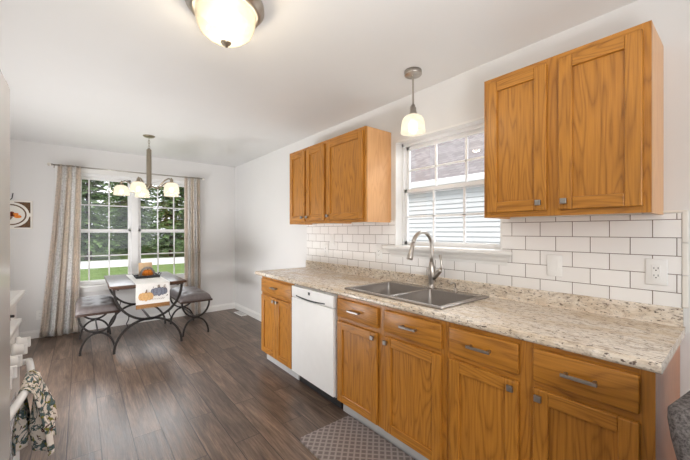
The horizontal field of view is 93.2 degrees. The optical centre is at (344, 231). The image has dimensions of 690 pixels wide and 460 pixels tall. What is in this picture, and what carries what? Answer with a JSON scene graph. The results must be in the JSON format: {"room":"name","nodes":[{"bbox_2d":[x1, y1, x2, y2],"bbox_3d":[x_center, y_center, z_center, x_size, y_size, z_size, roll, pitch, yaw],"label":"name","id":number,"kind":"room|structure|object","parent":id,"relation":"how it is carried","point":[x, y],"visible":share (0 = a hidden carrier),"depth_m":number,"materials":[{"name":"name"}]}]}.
{"room":"kitchen","nodes":[
{"label":"kitchen","id":0,"kind":"room"},
{"bbox_2d":[10,305,15,318],"bbox_3d":[-1.976,0.887,1.822,0.125,0.905,0.720,0,0,-39],"label":"wall","id":1,"kind":"structure","parent":0,"point":[13,311],"depth_m":2.04,"materials":[{"name":"paint"}]},
{"bbox_2d":[10,290,25,310],"bbox_3d":[-1.979,0.413,1.833,0.195,0.043,0.760,0,0,-39],"label":"countertop","id":2,"kind":"structure","parent":1,"relation":"attached to","point":[15,296],"depth_m":1.97,"materials":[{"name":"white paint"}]},
{"bbox_2d":[10,139,234,331],"bbox_3d":[-3.245,0.110,4.714,3.298,2.458,0.150,0,0,-39],"label":"wall","id":3,"kind":"structure","parent":0,"point":[31,178],"depth_m":4.45,"materials":[{"name":"paint"}]},
{"bbox_2d":[10,193,32,228],"bbox_3d":[-4.048,-0.247,3.952,0.384,0.437,0.018,0,0,-39],"label":"wall plaque","id":4,"kind":"object","parent":3,"relation":"attached to","point":[21,212],"visible":0.77,"depth_m":4.00,"materials":[{"name":"beige ceramic"}]},
{"bbox_2d":[10,211,21,219],"bbox_3d":[-4.030,-0.191,3.958,0.156,0.100,0.003,0,0,-39],"label":"picture","id":5,"kind":"object","parent":4,"relation":"attached to","point":[14,215],"depth_m":3.98,"materials":[{"name":"orange paint"}]},
{"bbox_2d":[36,310,41,319],"bbox_3d":[-3.850,1.054,4.120,0.070,0.116,0.010,0,0,-39],"label":"wall outlet","id":6,"kind":"object","parent":3,"relation":"attached to","point":[39,312],"visible":0.74,"depth_m":4.11,"materials":[{"name":"white plastic"}]},
{"bbox_2d":[55,165,183,292],"bbox_3d":[-3.087,-0.012,4.790,1.780,1.673,0.170,0,0,-39],"label":"window","id":7,"kind":"structure","parent":3,"relation":"in","point":[134,230],"depth_m":4.75,"materials":[{"name":"white plastic"}]},
{"bbox_2d":[47,162,204,179],"bbox_3d":[-3.031,-0.843,4.722,1.892,0.052,0.106,0,0,-39],"label":"curtain rod","id":8,"kind":"object","parent":3,"relation":"attached to","point":[48,163],"visible":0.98,"depth_m":4.54,"materials":[{"name":"silver metal"}]},
{"bbox_2d":[39,164,81,337],"bbox_3d":[-3.642,0.236,4.186,0.417,2.194,0.062,0,0,-39],"label":"curtain","id":9,"kind":"object","parent":8,"relation":"hanging from","point":[62,286],"visible":0.98,"depth_m":4.21,"materials":[{"name":"beige fabric"}]},
{"bbox_2d":[184,176,200,315],"bbox_3d":[-2.413,0.236,5.184,0.253,2.194,0.052,0,0,-39],"label":"curtain","id":10,"kind":"object","parent":8,"relation":"hanging from","point":[192,237],"visible":0.84,"depth_m":5.18,"materials":[{"name":"beige fabric"}]},
{"bbox_2d":[19,302,234,338],"bbox_3d":[-3.135,1.289,4.697,3.148,0.100,0.014,0,0,-39],"label":"baseboard","id":11,"kind":"structure","parent":3,"relation":"attached to","point":[33,334],"depth_m":4.71,"materials":[{"name":"white paint"}]},
{"bbox_2d":[20,308,378,459],"bbox_3d":[-0.469,1.414,1.409,3.448,0.150,8.780,0,0,-39],"label":"floor","id":12,"kind":"structure","parent":0,"point":[214,394],"depth_m":2.66,"materials":[{"name":"brown wood"}]},
{"bbox_2d":[0,70,9,459],"bbox_3d":[-1.096,0.418,0.442,0.915,1.802,0.907,0,0,-39],"label":"refrigerator","id":13,"kind":"object","parent":12,"relation":"on","point":[4,87],"visible":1,"depth_m":0.95,"materials":[{"name":"white metal"}]},
{"bbox_2d":[9,315,34,459],"bbox_3d":[-1.640,0.850,1.092,0.868,0.899,0.762,0,0,-39],"label":"range","id":14,"kind":"object","parent":12,"relation":"on","point":[19,346],"visible":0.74,"depth_m":1.43,"materials":[{"name":"white metal"}]},
{"bbox_2d":[12,369,57,455],"bbox_3d":[-1.304,0.758,1.379,0.127,0.293,0.265,0,0,-39],"label":"kitchen towel","id":15,"kind":"object","parent":14,"relation":"hanging from","point":[40,424],"visible":0.9,"depth_m":1.32,"materials":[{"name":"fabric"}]},
{"bbox_2d":[75,295,119,355],"bbox_3d":[-2.951,1.072,3.877,0.390,0.534,0.800,0,0,-39],"label":"bench","id":16,"kind":"object","parent":12,"relation":"on","point":[99,304],"visible":0.97,"depth_m":3.66,"materials":[{"name":"grey fabric"}]},
{"bbox_2d":[75,295,118,315],"bbox_3d":[-2.951,0.848,3.877,0.382,0.085,0.792,0,0,-39],"label":"cushion","id":17,"kind":"object","parent":16,"relation":"on","point":[99,304],"depth_m":3.65,"materials":[{"name":"grey leather"}]},
{"bbox_2d":[104,271,186,354],"bbox_3d":[-2.567,0.965,4.153,0.760,0.748,1.135,0,0,-39],"label":"dining table","id":18,"kind":"object","parent":12,"relation":"on","point":[114,282],"visible":0.7,"depth_m":3.89,"materials":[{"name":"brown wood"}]},
{"bbox_2d":[126,274,169,309],"bbox_3d":[-2.509,0.729,4.120,0.337,0.284,1.038,0,0,-39],"label":"table runner","id":19,"kind":"object","parent":18,"relation":"on","point":[150,292],"visible":1,"depth_m":3.74,"materials":[{"name":"white fabric"}]},
{"bbox_2d":[132,272,160,278],"bbox_3d":[-2.545,0.559,4.194,0.324,0.055,0.240,0,0,-39],"label":"serving tray","id":20,"kind":"object","parent":19,"relation":"on","point":[136,276],"visible":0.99,"depth_m":4.11,"materials":[{"name":"metal"}]},
{"bbox_2d":[138,262,151,275],"bbox_3d":[-2.570,0.491,4.206,0.150,0.175,0.048,0,0,-39],"label":"wooden block","id":21,"kind":"object","parent":20,"relation":"on","point":[146,264],"visible":0.57,"depth_m":4.20,"materials":[{"name":"brown wood"}]},
{"bbox_2d":[139,267,155,275],"bbox_3d":[-2.514,0.514,4.155,0.180,0.129,0.061,0,0,-39],"label":"pumpkin","id":22,"kind":"object","parent":20,"relation":"on","point":[143,271],"visible":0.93,"depth_m":4.14,"materials":[{"name":"orange wood"}]},
{"bbox_2d":[170,286,212,336],"bbox_3d":[-2.169,1.072,4.530,0.393,0.534,0.830,0,0,-39],"label":"bench","id":23,"kind":"object","parent":12,"relation":"on","point":[190,294],"visible":0.92,"depth_m":4.31,"materials":[{"name":"grey leather"}]},
{"bbox_2d":[170,286,211,301],"bbox_3d":[-2.169,0.848,4.530,0.385,0.085,0.822,0,0,-39],"label":"cushion","id":24,"kind":"object","parent":23,"relation":"on","point":[189,293],"depth_m":4.31,"materials":[{"name":"grey leather"}]},
{"bbox_2d":[234,311,245,315],"bbox_3d":[-1.698,1.334,5.293,0.100,0.009,0.320,0,0,-39],"label":"floor vent","id":25,"kind":"object","parent":12,"relation":"in","point":[239,313],"visible":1,"depth_m":5.28,"materials":[{"name":"white plastic"}]},
{"bbox_2d":[261,276,299,379],"bbox_3d":[-0.441,0.901,3.334,0.674,0.876,0.645,0,0,-39],"label":"base cabinet","id":26,"kind":"object","parent":12,"relation":"on","point":[276,296],"visible":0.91,"depth_m":3.11,"materials":[{"name":"brown wood"}]},
{"bbox_2d":[292,284,342,408],"bbox_3d":[-0.043,0.905,2.836,0.614,0.868,0.610,0,0,-39],"label":"dishwasher","id":27,"kind":"object","parent":12,"relation":"on","point":[314,311],"visible":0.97,"depth_m":2.60,"materials":[{"name":"white metal"}]},
{"bbox_2d":[300,416,414,459],"bbox_3d":[0.117,1.332,1.918,0.427,0.012,0.792,0,0,-39],"label":"kitchen mat","id":28,"kind":"object","parent":12,"relation":"on","point":[346,438],"visible":1,"depth_m":2.04,"materials":[{"name":"beige fabric"}]},
{"bbox_2d":[337,295,446,459],"bbox_3d":[0.457,0.901,2.228,0.674,0.876,0.921,0,0,-39],"label":"base cabinet","id":29,"kind":"object","parent":12,"relation":"on","point":[392,363],"visible":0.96,"depth_m":1.96,"materials":[{"name":"brown wood"}]},
{"bbox_2d":[255,260,685,373],"bbox_3d":[0.277,0.403,2.474,0.647,0.120,3.146,0,0,-39],"label":"countertop","id":30,"kind":"structure","parent":29,"relation":"on","point":[644,336],"depth_m":1.61,"materials":[{"name":"stone"}]},
{"bbox_2d":[345,281,488,309],"bbox_3d":[0.460,0.509,2.248,0.523,0.191,0.832,0,0,-39],"label":"sink","id":31,"kind":"object","parent":30,"relation":"in","point":[437,298],"visible":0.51,"depth_m":2.28,"materials":[{"name":"grey metal"}]},
{"bbox_2d":[450,282,457,291],"bbox_3d":[0.746,0.379,2.231,0.064,0.068,0.034,0,0,-39],"label":"soap dispenser","id":32,"kind":"object","parent":31,"relation":"on","point":[455,287],"visible":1,"depth_m":2.23,"materials":[{"name":"silver metal"}]},
{"bbox_2d":[406,230,442,288],"bbox_3d":[0.548,0.203,2.325,0.286,0.421,0.110,0,0,-20],"label":"faucet","id":33,"kind":"object","parent":30,"relation":"on","point":[433,274],"visible":1,"depth_m":2.35,"materials":[{"name":"silver metal"}]},
{"bbox_2d":[447,322,679,459],"bbox_3d":[0.996,0.901,1.562,0.674,0.876,0.789,0,0,-39],"label":"base cabinet","id":34,"kind":"object","parent":12,"relation":"on","point":[509,398],"visible":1,"depth_m":1.32,"materials":[{"name":"brown wood"}]},
{"bbox_2d":[667,391,689,459],"bbox_3d":[1.229,0.874,0.570,0.620,0.914,0.839,0,0,-30],"label":"armchair","id":35,"kind":"object","parent":12,"relation":"on","point":[678,412],"visible":1,"depth_m":0.76,"materials":[{"name":"grey fabric"}]},
{"bbox_2d":[0,0,637,166],"bbox_3d":[-0.469,-1.194,1.409,3.448,0.150,8.780,0,0,-39],"label":"ceiling","id":36,"kind":"structure","parent":0,"point":[104,75],"depth_m":2.14,"materials":[{"name":"paint"}]},
{"bbox_2d":[113,134,179,197],"bbox_3d":[-2.269,-0.773,3.803,0.880,0.691,0.599,0,0,19],"label":"chandelier","id":37,"kind":"object","parent":36,"relation":"hanging from","point":[171,189],"visible":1,"depth_m":3.79,"materials":[{"name":"brushed nickel"},{"name":"frosted white glass"}]},
{"bbox_2d":[185,0,263,47],"bbox_3d":[-0.581,-1.008,1.595,0.364,0.222,0.364,0,0,-39],"label":"ceiling light","id":38,"kind":"object","parent":36,"relation":"attached to","point":[226,23],"visible":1,"depth_m":1.53,"materials":[{"name":"brushed nickel"},{"name":"frosted white glass"}]},
{"bbox_2d":[401,67,425,135],"bbox_3d":[0.474,-0.902,2.277,0.175,0.432,0.172,0,0,-39],"label":"pendant lamp","id":39,"kind":"object","parent":36,"relation":"hanging from","point":[413,124],"visible":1,"depth_m":2.24,"materials":[{"name":"brushed nickel"},{"name":"frosted white glass"}]},
{"bbox_2d":[409,104,416,113],"bbox_3d":[0.474,-0.845,2.277,0.060,0.075,0.060,0,0,-39],"label":"socket","id":40,"kind":"object","parent":39,"relation":"attached to","point":[412,108],"depth_m":2.26,"materials":[{"name":"silver metal"}]},
{"bbox_2d":[235,0,689,396],"bbox_3d":[0.812,0.110,2.448,0.150,2.458,8.780,0,0,-39],"label":"wall","id":41,"kind":"structure","parent":0,"point":[265,237],"depth_m":2.38,"materials":[{"name":"paint"}]},
{"bbox_2d":[235,303,260,320],"bbox_3d":[-1.163,1.289,4.754,0.014,0.100,2.410,0,0,-39],"label":"baseboard","id":42,"kind":"structure","parent":41,"relation":"attached to","point":[239,307],"depth_m":5.21,"materials":[{"name":"white paint"}]},
{"bbox_2d":[290,140,343,224],"bbox_3d":[-0.294,-0.467,3.418,0.343,0.780,0.700,0,0,-39],"label":"upper cabinet","id":43,"kind":"object","parent":41,"relation":"attached to","point":[307,165],"visible":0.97,"depth_m":3.28,"materials":[{"name":"brown wood"}]},
{"bbox_2d":[325,126,390,223],"bbox_3d":[0.098,-0.467,2.936,0.343,0.780,0.538,0,0,-39],"label":"upper cabinet","id":44,"kind":"object","parent":41,"relation":"attached to","point":[358,161],"visible":1,"depth_m":2.78,"materials":[{"name":"brown wood"}]},
{"bbox_2d":[382,116,511,265],"bbox_3d":[0.749,-0.277,2.468,0.213,0.985,1.092,0,0,-39],"label":"window","id":45,"kind":"structure","parent":41,"relation":"in","point":[483,253],"depth_m":2.55,"materials":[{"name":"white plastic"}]},
{"bbox_2d":[307,210,688,307],"bbox_3d":[0.534,0.124,2.662,0.011,0.438,3.134,0,0,-39],"label":"backsplash","id":46,"kind":"structure","parent":41,"relation":"attached to","point":[605,256],"depth_m":1.79,"materials":[{"name":"white tile"}]},
{"bbox_2d":[324,244,327,254],"bbox_3d":[-0.208,0.199,3.565,0.011,0.122,0.076,0,0,-39],"label":"wall outlet","id":47,"kind":"object","parent":46,"relation":"attached to","point":[325,245],"visible":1,"depth_m":3.56,"materials":[{"name":"white plastic"}]},
{"bbox_2d":[376,245,381,258],"bbox_3d":[0.305,0.189,2.932,0.011,0.122,0.076,0,0,-39],"label":"wall outlet","id":48,"kind":"object","parent":46,"relation":"attached to","point":[378,248],"visible":0.98,"depth_m":2.93,"materials":[{"name":"white plastic"}]},
{"bbox_2d":[547,254,561,276],"bbox_3d":[1.184,0.193,1.846,0.014,0.122,0.076,0,0,-39],"label":"light switch","id":49,"kind":"object","parent":46,"relation":"attached to","point":[554,262],"visible":1,"depth_m":1.84,"materials":[{"name":"white plastic"}]},
{"bbox_2d":[645,258,667,285],"bbox_3d":[1.450,0.189,1.521,0.011,0.122,0.076,0,0,-39],"label":"wall outlet","id":50,"kind":"object","parent":46,"relation":"attached to","point":[656,270],"visible":1,"depth_m":1.52,"materials":[{"name":"white plastic"}]},
{"bbox_2d":[651,264,660,279],"bbox_3d":[1.447,0.189,1.519,0.005,0.068,0.033,0,0,-39],"label":"receptacle","id":51,"kind":"object","parent":50,"relation":"attached to","point":[655,268],"depth_m":1.52,"materials":[{"name":"white plastic"}]},
{"bbox_2d":[484,20,663,218],"bbox_3d":[1.119,-0.467,1.677,0.343,0.780,0.705,0,0,-39],"label":"upper cabinet","id":52,"kind":"object","parent":41,"relation":"attached to","point":[579,130],"visible":1,"depth_m":1.51,"materials":[{"name":"brown wood"}]},
{"label":"outside","id":53,"kind":"structure","parent":0,"visible":0},
{"bbox_2d":[80,239,183,280],"bbox_3d":[-22.414,1.939,43.514,140.000,0.200,84.170,0,0,-39],"label":"lawn","id":54,"kind":"structure","parent":53,"point":[95,273],"depth_m":16.61,"materials":[{"name":"green plant"}]},
{"bbox_2d":[81,179,125,259],"bbox_3d":[-16.644,-3.901,21.231,4.081,11.481,4.076,0,0,-11],"label":"spruce tree","id":55,"kind":"object","parent":54,"relation":"on","point":[100,245],"visible":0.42,"depth_m":21.05,"materials":[{"name":"green plant"}]},
{"bbox_2d":[96,181,153,248],"bbox_3d":[-21.687,-5.302,32.487,5.575,14.678,5.471,0,0,-24],"label":"spruce tree","id":56,"kind":"object","parent":54,"relation":"on","point":[118,202],"visible":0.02,"depth_m":31.65,"materials":[{"name":"green plant"}]},
{"bbox_2d":[103,182,161,253],"bbox_3d":[-17.805,-4.623,27.551,4.732,13.048,4.565,0,0,-22],"label":"spruce tree","id":57,"kind":"object","parent":54,"relation":"on","point":[124,211],"visible":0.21,"depth_m":26.90,"materials":[{"name":"green plant"}]},
{"bbox_2d":[141,185,183,255],"bbox_3d":[-12.889,-4.066,24.335,3.991,11.811,3.952,0,0,5],"label":"spruce tree","id":58,"kind":"object","parent":54,"relation":"on","point":[166,244],"visible":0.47,"depth_m":23.67,"materials":[{"name":"green plant"}]},
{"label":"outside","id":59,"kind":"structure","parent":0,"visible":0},
{"bbox_2d":[80,257,183,268],"bbox_3d":[-6.720,1.934,24.163,140.000,0.210,5.000,0,0,-39],"label":"street","id":60,"kind":"structure","parent":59,"point":[104,263],"depth_m":19.17,"materials":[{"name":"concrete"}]},
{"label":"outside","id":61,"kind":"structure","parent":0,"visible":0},
{"bbox_3d":[37.154,1.939,19.593,77.602,0.200,43.630,0,0,-39],"label":"yard","id":62,"kind":"structure","parent":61,"visible":0},
{"bbox_2d":[409,133,499,243],"bbox_3d":[3.720,-0.627,9.455,5.810,4.932,16.600,0,0,-39],"label":"window glass","id":63,"kind":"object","parent":62,"relation":"on","point":[479,229],"visible":0.12,"depth_m":7.30,"materials":[{"name":"white"}]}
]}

